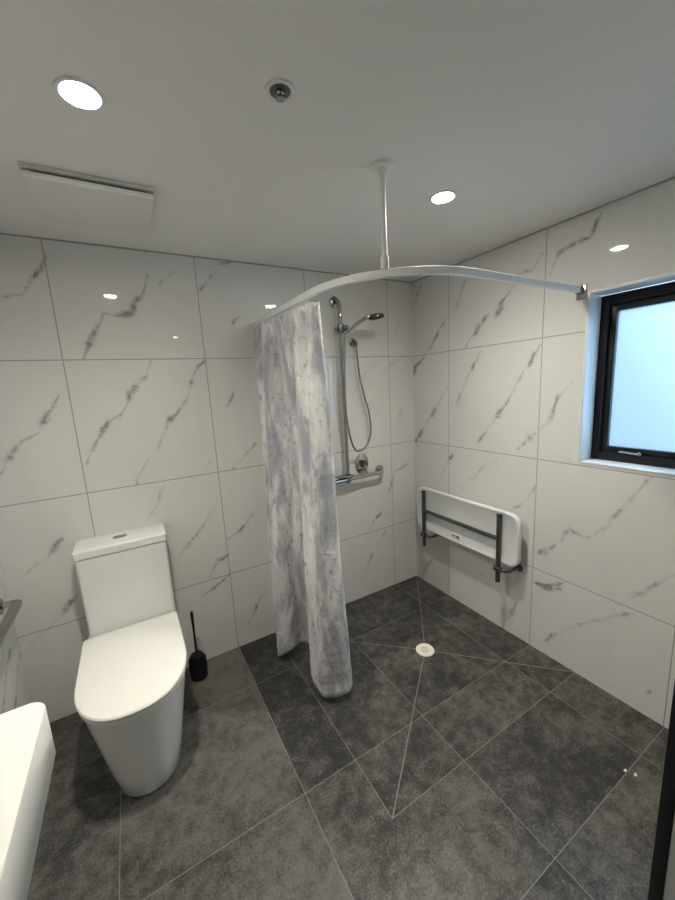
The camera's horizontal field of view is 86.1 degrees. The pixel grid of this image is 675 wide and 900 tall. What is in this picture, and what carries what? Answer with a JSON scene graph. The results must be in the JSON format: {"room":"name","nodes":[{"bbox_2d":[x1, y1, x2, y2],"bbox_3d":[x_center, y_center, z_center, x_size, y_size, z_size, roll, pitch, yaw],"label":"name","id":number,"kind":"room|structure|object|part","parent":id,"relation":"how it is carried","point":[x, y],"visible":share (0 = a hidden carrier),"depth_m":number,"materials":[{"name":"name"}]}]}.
{"room":"accessible bathroom","nodes":[
{"label":"accessible bathroom","id":0,"kind":"room"},
{"bbox_2d":[0,562,32,713],"bbox_3d":[-1.169,0.396,0.785,0.120,2.400,2.000,-9,12,-29],"label":"wall","id":1,"kind":"structure","parent":0,"point":[15,692],"depth_m":1.68,"materials":[{"name":"stone"}]},
{"bbox_2d":[0,598,21,646],"bbox_3d":[-1.308,0.747,1.339,0.084,0.072,0.802,-9,12,-29],"label":"grab rail","id":2,"kind":"object","parent":1,"relation":"attached to","point":[14,606],"visible":1,"depth_m":1.54,"materials":[{"name":"metal"}]},
{"bbox_2d":[0,702,55,899],"bbox_3d":[-0.771,0.826,0.654,0.320,0.157,0.670,-9,12,-29],"label":"basin","id":3,"kind":"object","parent":1,"relation":"attached to","point":[27,748],"visible":1,"depth_m":0.80,"materials":[{"name":"white ceramic"}]},
{"bbox_2d":[0,234,416,722],"bbox_3d":[-0.527,0.081,2.354,2.600,2.400,0.120,-9,12,-29],"label":"wall","id":4,"kind":"structure","parent":0,"point":[129,399],"depth_m":2.00,"materials":[{"name":"stone"}]},
{"bbox_2d":[0,232,411,282],"bbox_3d":[-0.561,-1.088,2.091,2.600,0.006,0.006,-9,12,-29],"label":"trim","id":5,"kind":"structure","parent":4,"relation":"attached to","point":[0,232],"depth_m":1.90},
{"bbox_2d":[349,338,357,346],"bbox_3d":[0.118,-0.750,2.510,0.060,0.060,0.056,-9,12,-29],"label":"connector","id":6,"kind":"object","parent":4,"relation":"attached to","point":[352,342],"visible":0.99,"depth_m":2.52,"materials":[{"name":"metal"}]},
{"bbox_2d":[330,296,383,483],"bbox_3d":[0.014,-0.383,2.478,0.774,1.296,0.097,-9,12,-29],"label":"grab rail","id":7,"kind":"object","parent":4,"relation":"attached to","point":[335,302],"visible":0.69,"depth_m":2.51,"materials":[{"name":"silver metal"}]},
{"bbox_2d":[334,313,383,451],"bbox_3d":[0.168,-0.430,2.441,0.284,0.930,0.226,-9,12,-29],"label":"shower","id":8,"kind":"object","parent":7,"relation":"attached to","point":[340,328],"visible":1,"depth_m":2.40,"materials":[{"name":"metal"}]},
{"bbox_3d":[0.139,-0.822,2.357,0.192,0.121,0.033,-3,10,-1],"label":"handle","id":9,"kind":"part","parent":8,"relation":"part of","materials":[{"name":"silver metal"}]},
{"bbox_2d":[355,453,367,473],"bbox_3d":[0.196,0.104,2.676,0.116,0.157,0.062,-9,12,-29],"label":"shower mixer","id":10,"kind":"object","parent":4,"relation":"attached to","point":[361,462],"visible":1,"depth_m":2.68,"materials":[{"name":"silver metal"}]},
{"bbox_2d":[0,0,674,281],"bbox_3d":[0.326,-0.926,0.605,2.880,0.100,3.720,-9,12,-29],"label":"ceiling","id":11,"kind":"structure","parent":0,"point":[538,115],"depth_m":1.01,"materials":[{"name":"white paint"}]},
{"bbox_2d":[52,75,105,111],"bbox_3d":[-0.631,-0.871,0.885,0.108,0.004,0.108,-9,12,-29],"label":"recessed light","id":12,"kind":"object","parent":11,"relation":"in","point":[79,93],"visible":1,"depth_m":0.88,"materials":[{"name":"white"}]},
{"bbox_2d":[17,161,153,235],"bbox_3d":[-0.911,-0.921,1.358,0.380,0.040,0.350,-9,12,-29],"label":"ceiling vent","id":13,"kind":"object","parent":11,"relation":"in","point":[60,196],"visible":1,"depth_m":1.29,"materials":[{"name":"plastic"}]},
{"bbox_2d":[264,78,294,103],"bbox_3d":[-0.144,-0.894,0.910,0.078,0.019,0.078,-9,12,-29],"label":"sprinkler","id":14,"kind":"object","parent":11,"relation":"attached to","point":[280,88],"visible":1,"depth_m":0.90,"materials":[{"name":"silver metal"}]},
{"bbox_2d":[269,83,289,98],"bbox_3d":[-0.145,-0.903,0.908,0.052,0.001,0.052,-9,12,-29],"label":"sprinkler head","id":15,"kind":"object","parent":14,"relation":"on","point":[276,89],"depth_m":0.90,"materials":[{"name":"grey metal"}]},
{"bbox_2d":[429,190,456,203],"bbox_3d":[0.432,-1.035,1.480,0.108,0.004,0.108,-9,12,-29],"label":"recessed light","id":16,"kind":"object","parent":11,"relation":"in","point":[445,196],"visible":1,"depth_m":1.48,"materials":[{"name":"white"}]},
{"bbox_2d":[27,576,667,899],"bbox_3d":[0.462,1.531,1.042,2.880,0.100,3.720,-9,12,-29],"label":"floor","id":17,"kind":"structure","parent":0,"point":[483,766],"depth_m":1.53,"materials":[{"name":"stone"}]},
{"bbox_2d":[71,523,186,796],"bbox_3d":[-0.953,0.956,1.696,0.431,0.957,0.789,-9,12,-29],"label":"toilet","id":18,"kind":"object","parent":17,"relation":"on","point":[130,684],"visible":1,"depth_m":1.62,"materials":[{"name":"white ceramic"}]},
{"bbox_3d":[-1.123,0.472,1.881,0.414,0.044,0.180,-9,12,-29],"label":"cistern lid","id":19,"kind":"part","parent":18,"relation":"part of","materials":[{"name":"white ceramic"}]},
{"bbox_3d":[-0.910,0.946,1.611,0.426,0.023,0.603,-9,12,-29],"label":"lid","id":20,"kind":"part","parent":18,"relation":"part of","materials":[{"name":"white plastic"}]},
{"bbox_3d":[-0.909,0.967,1.616,0.420,0.016,0.595,-9,12,-29],"label":"seat","id":21,"kind":"part","parent":18,"relation":"part of","materials":[{"name":"white plastic"}]},
{"bbox_2d":[188,611,207,681],"bbox_3d":[-0.835,1.144,2.120,0.100,0.426,0.100,-9,12,-29],"label":"toilet brush","id":22,"kind":"object","parent":17,"relation":"on","point":[198,667],"visible":1,"depth_m":2.11,"materials":[{"name":"black plastic"}]},
{"bbox_3d":[-0.837,1.070,2.109,0.017,0.276,0.017,-9,12,-29],"label":"brush handle","id":23,"kind":"part","parent":22,"relation":"part of","materials":[{"name":"black plastic"}]},
{"bbox_2d":[416,643,433,656],"bbox_3d":[0.550,1.255,2.269,0.114,0.005,0.114,-9,12,-29],"label":"floor drain","id":24,"kind":"object","parent":17,"relation":"on","point":[423,649],"visible":1,"depth_m":2.26,"materials":[{"name":"beige plastic"}]},
{"bbox_2d":[412,178,674,728],"bbox_3d":[1.196,0.028,2.119,0.160,2.400,2.000,-9,12,-29],"label":"wall","id":25,"kind":"structure","parent":0,"point":[498,366],"depth_m":1.99,"materials":[{"name":"stone"}]},
{"bbox_2d":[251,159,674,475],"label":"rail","id":26,"kind":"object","parent":25,"relation":"in","point":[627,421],"depth_m":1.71,"materials":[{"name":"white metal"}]},
{"bbox_2d":[254,298,351,697],"bbox_3d":[-0.235,0.290,2.004,0.241,2.005,0.746,-11,12,-36],"label":"shower curtain","id":27,"kind":"object","parent":26,"relation":"hanging from","point":[309,606],"visible":1,"depth_m":1.88,"materials":[{"name":"fabric"}]},
{"bbox_3d":[0.163,-0.816,1.274,0.032,0.333,0.032,-9,12,-29],"label":"ceiling rod","id":28,"kind":"part","parent":26,"relation":"part of","materials":[{"name":"silver metal"}]},
{"bbox_3d":[0.247,-0.850,1.599,1.769,0.390,0.752,-1,10,14],"label":"curtain rail","id":29,"kind":"part","parent":26,"relation":"part of","materials":[{"name":"white metal"}]},
{"bbox_3d":[1.430,0.016,1.771,0.021,0.022,0.104,-9,12,-29],"label":"stay handle","id":30,"kind":"part","parent":26,"relation":"part of","materials":[{"name":"silver metal"}]},
{"bbox_3d":[1.526,-0.315,1.570,0.043,0.732,0.627,-9,12,-29],"label":"sash","id":31,"kind":"part","parent":26,"relation":"part of","materials":[{"name":"black metal"}]},
{"bbox_3d":[1.528,-0.315,1.570,0.006,0.674,0.569,-9,12,-29],"label":"pane","id":32,"kind":"part","parent":26,"relation":"part of","materials":[{"name":"clear glass"}]},
{"bbox_2d":[417,487,522,582],"bbox_3d":[0.880,0.555,2.522,0.135,0.460,0.868,-9,12,-29],"label":"shower bench","id":33,"kind":"object","parent":25,"relation":"attached to","point":[494,533],"visible":1,"depth_m":2.40,"materials":[{"name":"white plastic"}]},
{"bbox_2d":[412,176,674,282],"bbox_3d":[1.061,-1.137,1.867,0.006,0.006,1.994,-9,12,-29],"label":"trim","id":34,"kind":"structure","parent":25,"relation":"attached to","point":[673,177],"depth_m":1.75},
{"bbox_3d":[1.249,0.234,0.942,1.270,2.400,0.120,-9,12,-29],"label":"wall","id":35,"kind":"structure","parent":0,"visible":0},
{"bbox_2d":[647,681,674,899],"bbox_3d":[0.675,0.324,0.616,0.062,2.400,0.117,-9,12,-29],"label":"door","id":36,"kind":"structure","parent":35,"relation":"in","point":[662,876],"depth_m":0.72,"materials":[{"name":"black metal"}]}
]}

